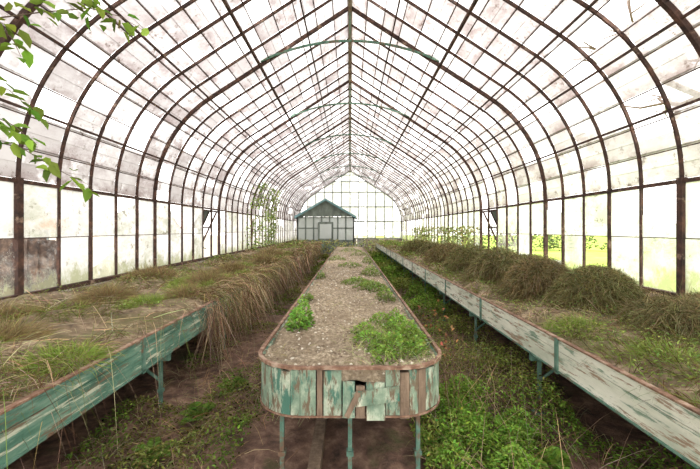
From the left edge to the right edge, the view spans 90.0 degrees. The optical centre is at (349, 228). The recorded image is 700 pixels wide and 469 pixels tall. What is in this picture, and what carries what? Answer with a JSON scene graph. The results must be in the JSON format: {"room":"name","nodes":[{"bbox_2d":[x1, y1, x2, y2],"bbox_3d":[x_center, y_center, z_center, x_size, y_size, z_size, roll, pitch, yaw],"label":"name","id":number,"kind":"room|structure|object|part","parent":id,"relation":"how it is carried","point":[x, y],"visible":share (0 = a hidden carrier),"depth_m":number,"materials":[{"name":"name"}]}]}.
{"room":"greenhouse","nodes":[
{"label":"greenhouse","id":0,"kind":"room"},
{"bbox_2d":[65,240,296,290],"bbox_3d":[-3.920,1.225,12.070,0.200,0.810,28.500,0,0,0],"label":"wall","id":1,"kind":"structure","parent":0,"point":[296,240],"depth_m":5.37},
{"bbox_2d":[0,181,296,296],"bbox_3d":[-3.890,0.105,12.070,0.012,1.310,28.476,0,0,0],"label":"window","id":2,"kind":"structure","parent":1,"relation":"in","point":[40,202],"depth_m":5.51,"materials":[{"name":"clear glass"}]},
{"bbox_2d":[204,209,216,248],"bbox_3d":[-4.139,0.009,9.790,0.509,1.079,1.105,0,0,0],"label":"window","id":3,"kind":"structure","parent":1,"relation":"in","point":[206,212],"depth_m":9.97,"materials":[{"name":"glass"}]},
{"bbox_2d":[0,0,699,299],"bbox_3d":[0.000,-1.805,12.114,7.860,5.290,28.612,0,0,0],"label":"frame","id":4,"kind":"object","parent":1,"relation":"on","point":[668,6],"visible":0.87,"depth_m":6.38,"materials":[{"name":"metal"}]},
{"bbox_3d":[0.000,-1.830,26.370,7.860,5.240,0.100,0,0,0],"label":"gable frame","id":5,"kind":"part","parent":4,"relation":"part of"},
{"bbox_2d":[403,181,699,293],"bbox_3d":[3.890,0.105,12.070,0.012,1.310,28.476,0,0,0],"label":"window","id":6,"kind":"structure","parent":4,"relation":"in","point":[624,204],"depth_m":5.01,"materials":[{"name":"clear glass"}]},
{"bbox_2d":[307,172,400,237],"bbox_3d":[0.000,-1.860,26.370,7.760,5.080,0.001,0,0,0],"label":"window","id":7,"kind":"structure","parent":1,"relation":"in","point":[392,229],"depth_m":26.37,"materials":[{"name":"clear glass"}]},
{"bbox_2d":[483,209,515,246],"bbox_3d":[4.139,0.009,9.790,0.509,1.079,1.105,0,0,0],"label":"window","id":8,"kind":"structure","parent":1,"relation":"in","point":[493,212],"depth_m":9.77,"materials":[{"name":"glass"}]},
{"bbox_2d":[0,0,699,220],"bbox_3d":[0.000,-2.507,12.070,7.804,3.830,28.476,0,0,0],"label":"ceiling","id":9,"kind":"structure","parent":0,"point":[678,57],"depth_m":5.76,"materials":[{"name":"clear glass"}]},
{"bbox_2d":[4,250,695,468],"bbox_3d":[0.000,1.586,12.070,7.640,0.088,28.500,0,0,0],"label":"floor","id":10,"kind":"structure","parent":0,"point":[374,446],"depth_m":2.86,"materials":[{"name":"brown soil"}]},
{"bbox_2d":[0,242,324,468],"bbox_3d":[-2.684,1.173,10.100,2.232,0.914,24.200,0,0,0],"label":"bench","id":11,"kind":"object","parent":10,"relation":"on","point":[140,359],"visible":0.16,"depth_m":2.55,"materials":[{"name":"teal wood"}]},
{"bbox_2d":[0,0,148,202],"bbox_3d":[-2.680,-0.628,2.592,2.292,2.921,0.442,0,0,-3],"label":"climbing creeper","id":12,"kind":"object","parent":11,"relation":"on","point":[28,58],"visible":1,"depth_m":2.60,"materials":[{"name":"green plant"}]},
{"bbox_2d":[0,287,198,383],"bbox_3d":[-2.603,0.671,3.710,2.289,0.463,5.014,0,0,0],"label":"stalks","id":13,"kind":"object","parent":11,"relation":"on","point":[160,287],"visible":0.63,"depth_m":2.75,"materials":[{"name":"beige plant"}]},
{"bbox_2d":[0,247,290,344],"bbox_3d":[-2.608,0.823,6.669,2.325,0.751,9.077,0,0,2],"label":"dry grass tufts","id":14,"kind":"object","parent":11,"relation":"on","point":[106,291],"visible":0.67,"depth_m":4.17,"materials":[{"name":"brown plant"}]},
{"bbox_2d":[0,241,323,405],"bbox_3d":[-2.602,0.810,11.416,2.376,0.452,21.446,0,0,0],"label":"dry grass","id":15,"kind":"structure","parent":11,"relation":"on","point":[281,245],"depth_m":3.23,"materials":[{"name":"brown plant"}]},
{"bbox_2d":[0,242,325,468],"bbox_3d":[-1.483,1.186,9.764,0.906,1.179,16.966,0,0,0],"label":"grass","id":16,"kind":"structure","parent":11,"relation":"hanging from","point":[251,298],"depth_m":4.65,"materials":[{"name":"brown plant"}]},
{"bbox_2d":[243,181,282,248],"bbox_3d":[-3.478,-0.529,14.723,0.638,2.654,5.518,0,0,0],"label":"climbing vine","id":17,"kind":"object","parent":11,"relation":"on","point":[262,187],"visible":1,"depth_m":14.79,"materials":[{"name":"green plant"}]},
{"bbox_2d":[0,255,699,383],"bbox_3d":[-1.413,0.838,4.565,5.266,0.370,9.416,0,0,-37],"label":"grass tufts","id":18,"kind":"object","parent":11,"relation":"on","point":[100,350],"visible":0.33,"depth_m":2.28,"materials":[{"name":"green plant"}]},
{"bbox_2d":[51,253,329,468],"bbox_3d":[-1.321,1.497,10.809,1.706,0.396,18.957,0,0,0],"label":"weeds","id":19,"kind":"object","parent":10,"relation":"on","point":[297,290],"visible":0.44,"depth_m":2.73,"materials":[{"name":"green plant"}]},
{"bbox_2d":[244,375,314,440],"bbox_3d":[-0.598,1.550,11.364,1.041,0.300,17.502,0,0,0],"label":"ivy","id":20,"kind":"object","parent":10,"relation":"on","point":[259,404],"visible":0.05,"depth_m":2.92,"materials":[{"name":"green plant"}]},
{"bbox_2d":[307,411,326,468],"bbox_3d":[-0.230,1.560,8.100,0.080,0.100,13.800,0,0,0],"label":"plank","id":21,"kind":"object","parent":10,"relation":"on","point":[315,461],"depth_m":2.45,"materials":[{"name":"brown wood"}]},
{"bbox_2d":[294,198,356,252],"bbox_3d":[-1.600,-0.185,23.880,4.100,3.630,2.140,0,0,0],"label":"shed","id":22,"kind":"object","parent":10,"relation":"on","point":[325,220],"visible":0.81,"depth_m":23.04,"materials":[{"name":"wood"}]},
{"bbox_2d":[292,239,405,253],"bbox_3d":[-0.007,1.062,21.351,7.176,0.963,2.909,0,0,0],"label":"weeds","id":23,"kind":"object","parent":10,"relation":"on","point":[333,240],"visible":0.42,"depth_m":21.21,"materials":[{"name":"green plant"}]},
{"bbox_2d":[258,247,441,468],"bbox_3d":[0.000,1.208,9.280,1.236,0.844,14.441,0,0,0],"label":"bench","id":24,"kind":"object","parent":10,"relation":"on","point":[297,384],"visible":0.74,"depth_m":2.23,"materials":[{"name":"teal wood"}]},
{"bbox_2d":[284,294,315,331],"bbox_3d":[-0.424,0.725,3.006,0.230,0.311,0.374,0,0,12],"label":"seedling","id":25,"kind":"object","parent":24,"relation":"on","point":[295,317],"visible":0.94,"depth_m":2.96,"materials":[{"name":"green plant"}]},
{"bbox_2d":[275,247,401,355],"bbox_3d":[0.002,0.762,8.175,1.250,0.246,11.840,0,0,0],"label":"weeds","id":26,"kind":"object","parent":24,"relation":"on","point":[364,282],"visible":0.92,"depth_m":5.20,"materials":[{"name":"green plant"}]},
{"bbox_2d":[332,307,440,366],"bbox_3d":[0.254,0.767,2.796,0.884,0.219,1.448,0,0,0],"label":"weed","id":27,"kind":"object","parent":24,"relation":"on","point":[402,343],"visible":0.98,"depth_m":2.52,"materials":[{"name":"green plant"}]},
{"bbox_2d":[131,376,571,468],"bbox_3d":[0.102,1.502,2.897,2.922,0.143,2.041,0,0,15],"label":"clump","id":28,"kind":"object","parent":10,"relation":"on","point":[554,457],"visible":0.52,"depth_m":2.52,"materials":[{"name":"green plant"}]},
{"bbox_2d":[101,316,688,468],"bbox_3d":[0.018,1.321,2.902,3.764,0.584,3.692,0,0,0],"label":"dry stems","id":29,"kind":"object","parent":10,"relation":"on","point":[559,436],"visible":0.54,"depth_m":2.72,"materials":[{"name":"plant"}]},
{"bbox_2d":[418,296,462,420],"bbox_3d":[0.693,1.095,2.963,0.359,0.970,1.154,0,0,0],"label":"dry bramble","id":30,"kind":"object","parent":10,"relation":"on","point":[451,326],"depth_m":2.71,"materials":[{"name":"brown plant"}]},
{"bbox_2d":[421,373,545,468],"bbox_3d":[0.962,1.457,2.518,1.023,0.279,2.024,0,0,0],"label":"clump","id":31,"kind":"object","parent":10,"relation":"on","point":[505,450],"visible":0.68,"depth_m":2.37,"materials":[{"name":"green plant"}]},
{"bbox_2d":[367,250,694,468],"bbox_3d":[1.261,1.422,10.572,1.988,0.584,19.351,0,0,0],"label":"weeds","id":32,"kind":"object","parent":10,"relation":"on","point":[389,268],"visible":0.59,"depth_m":2.96,"materials":[{"name":"green plant"}]},
{"bbox_2d":[375,243,699,468],"bbox_3d":[2.684,1.182,10.100,2.232,0.895,24.200,0,0,0],"label":"bench","id":33,"kind":"object","parent":10,"relation":"on","point":[675,425],"visible":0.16,"depth_m":2.38,"materials":[{"name":"teal wood"}]},
{"bbox_2d":[10,239,699,399],"bbox_3d":[0.017,0.726,11.625,7.523,0.332,20.897,0,0,0],"label":"weeds","id":34,"kind":"object","parent":33,"relation":"on","point":[388,241],"visible":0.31,"depth_m":3.10,"materials":[{"name":"green plant"}]},
{"bbox_2d":[400,239,432,253],"bbox_3d":[2.393,0.773,12.005,1.575,0.876,1.526,0,0,0],"label":"bush","id":35,"kind":"object","parent":33,"relation":"on","point":[415,244],"visible":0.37,"depth_m":11.81,"materials":[{"name":"green plant"}]},
{"bbox_2d":[414,241,450,257],"bbox_3d":[2.439,0.761,9.889,1.384,0.875,1.450,0,0,-31],"label":"bush","id":36,"kind":"object","parent":33,"relation":"on","point":[423,249],"visible":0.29,"depth_m":9.79,"materials":[{"name":"green plant"}]},
{"bbox_2d":[422,242,462,265],"bbox_3d":[2.314,0.745,8.200,1.464,0.971,1.403,0,0,-14],"label":"bush","id":37,"kind":"object","parent":33,"relation":"on","point":[438,254],"visible":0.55,"depth_m":8.07,"materials":[{"name":"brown plant"}]},
{"bbox_2d":[409,225,480,250],"bbox_3d":[3.407,0.376,13.960,0.658,1.067,10.390,0,0,0],"label":"shrub","id":38,"kind":"object","parent":33,"relation":"on","point":[423,230],"visible":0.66,"depth_m":12.23,"materials":[{"name":"green plant"}]},
{"bbox_2d":[440,241,498,272],"bbox_3d":[2.333,0.748,6.706,1.379,1.076,1.373,0,0,0],"label":"bush","id":39,"kind":"object","parent":33,"relation":"on","point":[467,255],"visible":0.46,"depth_m":6.60,"materials":[{"name":"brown plant"}]},
{"bbox_2d":[456,245,533,286],"bbox_3d":[2.271,0.736,5.385,1.300,1.026,1.342,0,0,-26],"label":"bush","id":40,"kind":"object","parent":33,"relation":"on","point":[478,267],"visible":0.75,"depth_m":5.21,"materials":[{"name":"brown plant"}]},
{"bbox_2d":[506,252,552,271],"bbox_3d":[3.181,0.816,6.345,1.233,0.859,1.393,0,0,3],"label":"bush","id":41,"kind":"object","parent":33,"relation":"on","point":[526,255],"visible":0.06,"depth_m":6.25,"materials":[{"name":"green plant"}]},
{"bbox_2d":[489,253,584,302],"bbox_3d":[2.317,0.804,4.352,1.232,1.074,1.330,0,0,-28],"label":"bush","id":42,"kind":"object","parent":33,"relation":"on","point":[523,283],"visible":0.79,"depth_m":4.17,"materials":[{"name":"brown plant"}]},
{"bbox_2d":[380,241,699,411],"bbox_3d":[2.620,0.812,11.431,2.340,0.416,21.448,0,0,0],"label":"dry grass","id":43,"kind":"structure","parent":33,"relation":"on","point":[664,362],"depth_m":2.48,"materials":[{"name":"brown plant"}]},
{"bbox_2d":[537,263,653,319],"bbox_3d":[2.397,0.778,3.448,1.237,0.940,1.256,0,0,10],"label":"bush","id":44,"kind":"object","parent":33,"relation":"on","point":[599,288],"visible":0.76,"depth_m":3.31,"materials":[{"name":"green plant"}]},
{"bbox_2d":[572,261,646,294],"bbox_3d":[3.185,0.862,4.649,1.210,0.889,1.296,0,0,0],"label":"bush","id":45,"kind":"object","parent":33,"relation":"on","point":[584,265],"visible":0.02,"depth_m":4.46,"materials":[{"name":"green plant"}]},
{"bbox_2d":[608,289,699,342],"bbox_3d":[2.610,0.859,2.774,1.257,0.766,1.375,0,0,20],"label":"bush","id":46,"kind":"object","parent":33,"relation":"on","point":[684,313],"visible":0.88,"depth_m":2.67,"materials":[{"name":"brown plant"}]},
{"bbox_2d":[657,282,699,299],"bbox_3d":[3.224,0.839,3.153,1.142,0.758,1.245,0,0,-5],"label":"bush","id":47,"kind":"object","parent":33,"relation":"on","point":[696,293],"visible":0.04,"depth_m":3.24,"materials":[{"name":"green plant"}]},
{"bbox_2d":[365,239,400,250],"bbox_3d":[0.000,1.180,26.420,7.760,0.900,0.200,0,0,0],"label":"wall","id":48,"kind":"structure","parent":0,"point":[399,240],"depth_m":26.32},
{"bbox_2d":[354,222,363,246],"bbox_3d":[0.500,0.530,26.435,1.160,2.200,0.070,0,0,0],"label":"door","id":49,"kind":"structure","parent":48,"relation":"in","point":[358,240],"depth_m":26.42,"materials":[{"name":"white"}]},
{"label":"outside","id":50,"kind":"structure","parent":0,"visible":0},
{"bbox_2d":[93,235,674,270],"bbox_3d":[0.000,1.680,41.500,120.000,0.001,107.000,0,0,0],"label":"lawn","id":51,"kind":"structure","parent":50,"point":[595,255],"depth_m":27.35,"materials":[{"name":"green plant"}]},
{"bbox_2d":[0,238,55,295],"bbox_3d":[-6.750,0.885,6.681,2.900,1.591,0.438,0,0,0],"label":"glass pane","id":52,"kind":"object","parent":51,"relation":"on","point":[39,253],"visible":0.27,"depth_m":6.51,"materials":[{"name":"brown glass"}]},
{"bbox_2d":[463,223,675,251],"bbox_3d":[26.901,0.514,22.766,38.626,2.554,4.255,0,0,23],"label":"hedge","id":53,"kind":"object","parent":51,"relation":"on","point":[550,239],"visible":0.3,"depth_m":27.45,"materials":[{"name":"green plant"}]},
{"bbox_2d":[579,0,673,116],"bbox_3d":[11.628,-3.090,9.586,5.529,9.624,10.616,0,0,-15],"label":"bare tree","id":54,"kind":"object","parent":51,"relation":"on","point":[628,1],"visible":0.24,"depth_m":12.79,"materials":[{"name":"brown plant"}]}
]}

